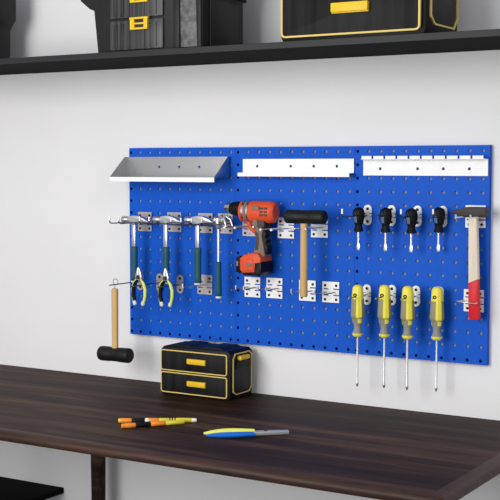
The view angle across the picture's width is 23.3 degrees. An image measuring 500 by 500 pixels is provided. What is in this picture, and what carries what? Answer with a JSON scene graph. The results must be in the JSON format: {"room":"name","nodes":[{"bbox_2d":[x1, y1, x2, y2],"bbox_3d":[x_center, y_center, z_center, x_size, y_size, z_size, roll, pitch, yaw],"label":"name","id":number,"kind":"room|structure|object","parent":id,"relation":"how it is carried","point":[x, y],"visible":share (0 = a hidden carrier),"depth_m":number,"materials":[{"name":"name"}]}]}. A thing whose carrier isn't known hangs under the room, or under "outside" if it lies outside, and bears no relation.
{"room":"workshop","nodes":[
{"label":"workshop","id":0,"kind":"room"},
{"bbox_2d":[0,0,499,499],"bbox_3d":[-0.188,-0.344,3.912,6.800,3.150,0.100,2,5,31],"label":"wall","id":1,"kind":"structure","parent":0,"point":[63,135],"depth_m":3.93,"materials":[{"name":"white paint"}]},
{"bbox_2d":[0,476,63,499],"bbox_3d":[-1.284,0.820,4.409,1.300,0.020,0.320,2,5,31],"label":"shelf","id":2,"kind":"object","parent":1,"relation":"attached to","point":[10,489],"visible":1,"depth_m":4.18,"materials":[{"name":"black laminate"}]},
{"bbox_2d":[129,147,235,342],"bbox_3d":[-0.215,-0.021,3.882,0.409,0.610,0.016,2,5,31],"label":"pegboard panel","id":3,"kind":"object","parent":1,"relation":"attached to","point":[192,315],"visible":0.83,"depth_m":3.87,"materials":[{"name":"blue metal"}]},
{"bbox_2d":[109,275,143,289],"bbox_3d":[-0.400,0.106,3.893,0.026,0.060,0.166,2,5,31],"label":"hook","id":4,"kind":"object","parent":3,"relation":"attached to","point":[139,283],"visible":0.48,"depth_m":3.96,"materials":[{"name":"metal"}]},
{"bbox_2d":[97,279,133,362],"bbox_3d":[-0.429,0.223,3.860,0.120,0.266,0.047,2,5,31],"label":"mallet","id":5,"kind":"object","parent":4,"relation":"hanging from","point":[105,353],"visible":1,"depth_m":3.85,"materials":[{"name":"black rubber"}]},
{"bbox_2d":[109,212,151,230],"bbox_3d":[-0.383,-0.087,3.870,0.054,0.062,0.167,2,5,31],"label":"double hook","id":6,"kind":"object","parent":3,"relation":"attached to","point":[144,227],"visible":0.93,"depth_m":3.93,"materials":[{"name":"metal"}]},
{"bbox_2d":[121,215,150,281],"bbox_3d":[-0.364,-0.003,3.891,0.106,0.215,0.024,2,5,31],"label":"hammer","id":7,"kind":"object","parent":6,"relation":"hanging from","point":[135,218],"visible":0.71,"depth_m":3.89,"materials":[{"name":"silver metal"}]},
{"bbox_2d":[130,273,161,290],"bbox_3d":[-0.332,0.110,3.856,0.026,0.060,0.161,2,5,31],"label":"hook","id":8,"kind":"object","parent":3,"relation":"attached to","point":[159,276],"visible":0.55,"depth_m":3.92,"materials":[{"name":"metal"}]},
{"bbox_2d":[131,267,146,305],"bbox_3d":[-0.350,0.115,3.830,0.060,0.123,0.017,2,5,31],"label":"pliers","id":9,"kind":"object","parent":8,"relation":"hanging from","point":[139,275],"visible":0.99,"depth_m":3.82,"materials":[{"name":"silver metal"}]},
{"bbox_2d":[139,212,181,231],"bbox_3d":[-0.284,-0.085,3.810,0.054,0.062,0.167,2,5,31],"label":"double hook","id":10,"kind":"object","parent":3,"relation":"attached to","point":[171,228],"visible":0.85,"depth_m":3.87,"materials":[{"name":"metal"}]},
{"bbox_2d":[152,215,182,283],"bbox_3d":[-0.258,-0.001,3.827,0.106,0.215,0.024,2,5,31],"label":"hammer","id":11,"kind":"object","parent":10,"relation":"hanging from","point":[161,219],"visible":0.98,"depth_m":3.82,"materials":[{"name":"silver metal"}]},
{"bbox_2d":[110,157,229,181],"bbox_3d":[-0.256,-0.255,3.825,0.398,0.078,0.090,2,5,31],"label":"tray","id":12,"kind":"object","parent":3,"relation":"attached to","point":[139,169],"visible":1,"depth_m":3.85,"materials":[{"name":"metal"}]},
{"bbox_2d":[157,275,183,292],"bbox_3d":[-0.255,0.113,3.830,0.026,0.060,0.126,2,5,31],"label":"hook","id":13,"kind":"object","parent":3,"relation":"attached to","point":[180,279],"visible":0.99,"depth_m":3.88,"materials":[{"name":"metal"}]},
{"bbox_2d":[158,268,173,306],"bbox_3d":[-0.264,0.118,3.821,0.060,0.123,0.017,2,5,31],"label":"pliers","id":14,"kind":"object","parent":13,"relation":"hanging from","point":[166,276],"visible":1,"depth_m":3.81,"materials":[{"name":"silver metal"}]},
{"bbox_2d":[170,213,212,232],"bbox_3d":[-0.182,-0.080,3.749,0.054,0.062,0.167,2,5,31],"label":"double hook","id":15,"kind":"object","parent":3,"relation":"attached to","point":[203,229],"visible":0.74,"depth_m":3.81,"materials":[{"name":"metal"}]},
{"bbox_2d":[184,216,212,284],"bbox_3d":[-0.155,0.001,3.773,0.106,0.215,0.024,2,5,31],"label":"hammer","id":16,"kind":"object","parent":15,"relation":"hanging from","point":[196,219],"visible":0.98,"depth_m":3.77,"materials":[{"name":"silver metal"}]},
{"bbox_2d":[182,275,212,294],"bbox_3d":[-0.175,0.113,3.780,0.056,0.062,0.129,2,5,31],"label":"double hook","id":17,"kind":"object","parent":3,"relation":"attached to","point":[208,291],"visible":0.8,"depth_m":3.83,"materials":[{"name":"metal"}]},
{"bbox_2d":[191,213,232,233],"bbox_3d":[-0.119,-0.077,3.710,0.054,0.062,0.167,2,5,31],"label":"double hook","id":18,"kind":"object","parent":3,"relation":"attached to","point":[222,230],"visible":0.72,"depth_m":3.77,"materials":[{"name":"metal"}]},
{"bbox_2d":[213,214,232,297],"bbox_3d":[-0.086,0.020,3.721,0.034,0.260,0.075,-3,5,-41],"label":"hammer","id":19,"kind":"object","parent":18,"relation":"hanging from","point":[222,219],"visible":1,"depth_m":3.73,"materials":[{"name":"silver metal"}]},
{"bbox_2d":[215,218,221,228],"bbox_3d":[-0.096,-0.081,3.726,0.024,0.034,0.024,-3,5,-41],"label":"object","id":20,"kind":"object","parent":19,"relation":"attached to","point":[217,220],"depth_m":3.72,"materials":[{"name":"silver metal"}]},
{"bbox_2d":[0,29,499,74],"bbox_3d":[-0.175,-0.563,3.627,3.700,0.045,0.346,2,5,31],"label":"wall shelf","id":21,"kind":"object","parent":1,"relation":"attached to","point":[489,39],"visible":1,"depth_m":3.42,"materials":[{"name":"black laminate"}]},
{"bbox_2d":[0,0,15,58],"bbox_3d":[-1.012,-0.767,4.076,0.420,0.300,0.216,2,5,31],"label":"case","id":22,"kind":"object","parent":21,"relation":"on","point":[7,7],"visible":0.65,"depth_m":4.04,"materials":[{"name":"grey plastic"}]},
{"bbox_2d":[81,0,246,52],"bbox_3d":[-0.263,-0.735,3.614,0.461,0.300,0.235,2,5,31],"label":"toolbox","id":23,"kind":"object","parent":21,"relation":"on","point":[121,25],"visible":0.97,"depth_m":3.51,"materials":[{"name":"grey plastic"}]},
{"bbox_2d":[281,0,458,41],"bbox_3d":[0.326,-0.715,3.259,0.451,0.310,0.239,2,5,31],"label":"toolbox","id":24,"kind":"object","parent":21,"relation":"on","point":[301,20],"visible":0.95,"depth_m":3.18,"materials":[{"name":"black plastic"}]},
{"bbox_2d":[236,146,354,353],"bbox_3d":[0.136,-0.006,3.671,0.409,0.610,0.016,2,5,31],"label":"pegboard panel","id":25,"kind":"object","parent":1,"relation":"attached to","point":[289,321],"visible":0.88,"depth_m":3.65,"materials":[{"name":"blue metal"}]},
{"bbox_2d":[223,222,254,235],"bbox_3d":[-0.030,-0.070,3.682,0.056,0.062,0.125,2,5,31],"label":"double hook","id":26,"kind":"object","parent":25,"relation":"attached to","point":[245,232],"visible":0.56,"depth_m":3.74,"materials":[{"name":"metal"}]},
{"bbox_2d":[224,201,278,275],"bbox_3d":[0.001,-0.037,3.681,0.178,0.225,0.078,2,5,31],"label":"cordless drill","id":27,"kind":"object","parent":26,"relation":"hanging from","point":[257,215],"visible":1,"depth_m":3.64,"materials":[{"name":"orange plastic"}]},
{"bbox_2d":[259,207,266,215],"bbox_3d":[0.039,-0.114,3.621,0.026,0.026,0.003,2,5,31],"label":"vent","id":28,"kind":"object","parent":27,"relation":"attached to","point":[262,210],"depth_m":3.62,"materials":[{"name":"orange plastic"}]},
{"bbox_2d":[235,277,259,297],"bbox_3d":[-0.012,0.117,3.711,0.056,0.062,0.079,2,5,31],"label":"double hook","id":29,"kind":"object","parent":25,"relation":"attached to","point":[252,280],"visible":1,"depth_m":3.74,"materials":[{"name":"silver metal"}]},
{"bbox_2d":[257,278,282,298],"bbox_3d":[0.055,0.118,3.670,0.056,0.062,0.079,2,5,31],"label":"double hook","id":30,"kind":"object","parent":25,"relation":"attached to","point":[274,281],"visible":1,"depth_m":3.70,"materials":[{"name":"white metal"}]},
{"bbox_2d":[259,218,293,238],"bbox_3d":[0.077,-0.063,3.618,0.056,0.062,0.125,2,5,31],"label":"double hook","id":31,"kind":"object","parent":25,"relation":"attached to","point":[286,234],"visible":0.84,"depth_m":3.67,"materials":[{"name":"white metal"}]},
{"bbox_2d":[238,159,353,176],"bbox_3d":[0.133,-0.246,3.624,0.379,0.053,0.032,2,5,31],"label":"tray","id":32,"kind":"object","parent":25,"relation":"attached to","point":[266,167],"visible":1,"depth_m":3.63,"materials":[{"name":"white metal"}]},
{"bbox_2d":[290,280,315,300],"bbox_3d":[0.153,0.124,3.612,0.056,0.062,0.079,2,5,31],"label":"double hook","id":33,"kind":"object","parent":25,"relation":"attached to","point":[310,297],"visible":0.71,"depth_m":3.64,"materials":[{"name":"white metal"}]},
{"bbox_2d":[294,220,327,237],"bbox_3d":[0.176,-0.065,3.560,0.056,0.062,0.121,2,5,31],"label":"double hook","id":34,"kind":"object","parent":25,"relation":"attached to","point":[319,227],"visible":0.55,"depth_m":3.61,"materials":[{"name":"white metal"}]},
{"bbox_2d":[283,210,327,296],"bbox_3d":[0.162,0.010,3.544,0.130,0.255,0.041,2,5,31],"label":"mallet","id":35,"kind":"object","parent":34,"relation":"hanging from","point":[304,217],"visible":1,"depth_m":3.54,"materials":[{"name":"brown wood"}]},
{"bbox_2d":[314,281,338,302],"bbox_3d":[0.220,0.127,3.571,0.056,0.062,0.079,2,5,31],"label":"double hook","id":36,"kind":"object","parent":25,"relation":"attached to","point":[330,298],"visible":1,"depth_m":3.60,"materials":[{"name":"white metal"}]},
{"bbox_2d":[354,145,491,365],"bbox_3d":[0.471,0.010,3.435,0.409,0.610,0.075,2,5,31],"label":"pegboard panel","id":37,"kind":"object","parent":1,"relation":"attached to","point":[464,340],"depth_m":3.45,"materials":[{"name":"blue metal"}]},
{"bbox_2d":[341,205,371,224],"bbox_3d":[0.299,-0.097,3.455,0.026,0.060,0.169,2,5,31],"label":"hook","id":38,"kind":"object","parent":37,"relation":"attached to","point":[367,208],"visible":0.94,"depth_m":3.52,"materials":[{"name":"white metal"}]},
{"bbox_2d":[352,207,364,249],"bbox_3d":[0.312,-0.061,3.497,0.036,0.124,0.037,2,5,31],"label":"screwdriver","id":39,"kind":"object","parent":38,"relation":"hanging from","point":[358,221],"visible":0.99,"depth_m":3.49,"materials":[{"name":"plastic"}]},
{"bbox_2d":[348,284,370,304],"bbox_3d":[0.311,0.134,3.492,0.026,0.060,0.121,2,5,31],"label":"hook","id":40,"kind":"object","parent":37,"relation":"attached to","point":[366,288],"visible":0.92,"depth_m":3.54,"materials":[{"name":"white metal"}]},
{"bbox_2d":[351,284,364,386],"bbox_3d":[0.310,0.247,3.501,0.041,0.296,0.041,2,5,31],"label":"screwdriver","id":41,"kind":"object","parent":40,"relation":"hanging from","point":[357,304],"visible":1,"depth_m":3.48,"materials":[{"name":"plastic"}]},
{"bbox_2d":[375,285,395,304],"bbox_3d":[0.382,0.133,3.455,0.026,0.060,0.111,2,5,31],"label":"hook","id":42,"kind":"object","parent":37,"relation":"attached to","point":[392,287],"visible":0.79,"depth_m":3.50,"materials":[{"name":"white metal"}]},
{"bbox_2d":[377,285,391,387],"bbox_3d":[0.383,0.246,3.457,0.041,0.296,0.041,2,5,31],"label":"screwdriver","id":43,"kind":"object","parent":42,"relation":"hanging from","point":[384,314],"visible":1,"depth_m":3.44,"materials":[{"name":"plastic"}]},
{"bbox_2d":[378,205,395,225],"bbox_3d":[0.383,-0.096,3.449,0.026,0.060,0.093,2,5,31],"label":"hook","id":44,"kind":"object","parent":37,"relation":"attached to","point":[393,209],"visible":0.73,"depth_m":3.48,"materials":[{"name":"white metal"}]},
{"bbox_2d":[380,208,391,250],"bbox_3d":[0.386,-0.059,3.453,0.036,0.124,0.037,2,5,31],"label":"screwdriver","id":45,"kind":"object","parent":44,"relation":"hanging from","point":[386,213],"visible":1,"depth_m":3.44,"materials":[{"name":"plastic"}]},
{"bbox_2d":[400,286,419,306],"bbox_3d":[0.447,0.135,3.419,0.026,0.060,0.106,2,5,31],"label":"hook","id":46,"kind":"object","parent":37,"relation":"attached to","point":[416,289],"visible":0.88,"depth_m":3.46,"materials":[{"name":"white metal"}]},
{"bbox_2d":[400,286,414,389],"bbox_3d":[0.444,0.248,3.420,0.041,0.296,0.041,2,5,31],"label":"screwdriver","id":47,"kind":"object","parent":46,"relation":"hanging from","point":[407,316],"visible":1,"depth_m":3.40,"materials":[{"name":"plastic"}]},
{"bbox_2d":[400,205,421,226],"bbox_3d":[0.446,-0.093,3.396,0.026,0.060,0.119,2,5,31],"label":"hook","id":48,"kind":"object","parent":37,"relation":"attached to","point":[418,208],"visible":0.8,"depth_m":3.44,"materials":[{"name":"white metal"}]},
{"bbox_2d":[405,208,417,251],"bbox_3d":[0.453,-0.055,3.412,0.036,0.124,0.037,2,5,31],"label":"screwdriver","id":49,"kind":"object","parent":48,"relation":"hanging from","point":[411,222],"visible":0.99,"depth_m":3.40,"materials":[{"name":"plastic"}]},
{"bbox_2d":[362,156,487,175],"bbox_3d":[0.486,-0.237,3.418,0.378,0.056,0.020,2,5,31],"label":"tool rack","id":50,"kind":"object","parent":37,"relation":"attached to","point":[401,166],"visible":1,"depth_m":3.42,"materials":[{"name":"white metal"}]},
{"bbox_2d":[432,206,446,226],"bbox_3d":[0.522,-0.092,3.376,0.026,0.060,0.075,2,5,31],"label":"hook","id":51,"kind":"object","parent":37,"relation":"attached to","point":[443,207],"visible":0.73,"depth_m":3.40,"materials":[{"name":"white metal"}]},
{"bbox_2d":[432,207,444,251],"bbox_3d":[0.526,-0.057,3.386,0.036,0.124,0.037,2,5,31],"label":"screwdriver","id":52,"kind":"object","parent":51,"relation":"hanging from","point":[439,212],"visible":1,"depth_m":3.38,"materials":[{"name":"plastic"}]},
{"bbox_2d":[451,207,488,319],"bbox_3d":[0.603,0.036,3.342,0.102,0.310,0.026,2,5,31],"label":"hammer","id":53,"kind":"object","parent":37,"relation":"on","point":[473,240],"visible":0.98,"depth_m":3.33,"materials":[{"name":"wood"}]},
{"bbox_2d":[455,205,485,227],"bbox_3d":[0.599,-0.090,3.316,0.058,0.062,0.099,2,5,31],"label":"double hook","id":54,"kind":"object","parent":37,"relation":"attached to","point":[482,224],"visible":0.54,"depth_m":3.35,"materials":[{"name":"white metal"}]},
{"bbox_3d":[-1.355,1.411,2.095,6.800,0.100,4.617,2,5,31],"label":"floor","id":55,"kind":"structure","parent":0,"visible":0},
{"bbox_2d":[0,364,499,499],"bbox_3d":[-0.740,0.845,3.777,3.199,0.797,0.832,2,5,31],"label":"desk","id":56,"kind":"object","parent":55,"relation":"on","point":[380,453],"visible":1,"depth_m":3.17,"materials":[{"name":"brown wood"}]},
{"bbox_2d":[121,420,184,427],"bbox_3d":[-0.263,0.472,3.296,0.174,0.014,0.014,-1,4,-18],"label":"marker pen","id":57,"kind":"object","parent":56,"relation":"on","point":[169,422],"visible":1,"depth_m":3.29,"materials":[{"name":"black plastic"}]},
{"bbox_2d":[118,418,196,422],"bbox_3d":[-0.255,0.469,3.341,0.215,0.014,0.014,0,4,-1],"label":"marker pen","id":58,"kind":"object","parent":56,"relation":"on","point":[120,420],"visible":0.82,"depth_m":3.33,"materials":[{"name":"yellow plastic"}]},
{"bbox_2d":[161,340,251,400],"bbox_3d":[-0.132,0.369,3.752,0.270,0.155,0.141,2,5,31],"label":"toolbox","id":59,"kind":"object","parent":56,"relation":"on","point":[194,368],"visible":1,"depth_m":3.70,"materials":[{"name":"black plastic"}]},
{"bbox_2d":[204,428,288,437],"bbox_3d":[-0.009,0.476,3.171,0.224,0.022,0.034,-1,4,-9],"label":"utility knife","id":60,"kind":"object","parent":56,"relation":"on","point":[226,432],"visible":1,"depth_m":3.16,"materials":[{"name":"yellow plastic"}]},
{"bbox_3d":[0.521,0.135,3.403,0.025,0.060,0.056,2,5,31],"label":"hook","id":61,"kind":"object","parent":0,"visible":0},
{"bbox_2d":[430,286,443,391],"bbox_3d":[0.523,0.249,3.398,0.041,0.296,0.041,2,5,31],"label":"screwdriver","id":62,"kind":"object","parent":61,"relation":"hanging from","point":[437,303],"visible":1,"depth_m":3.38,"materials":[{"name":"plastic"}]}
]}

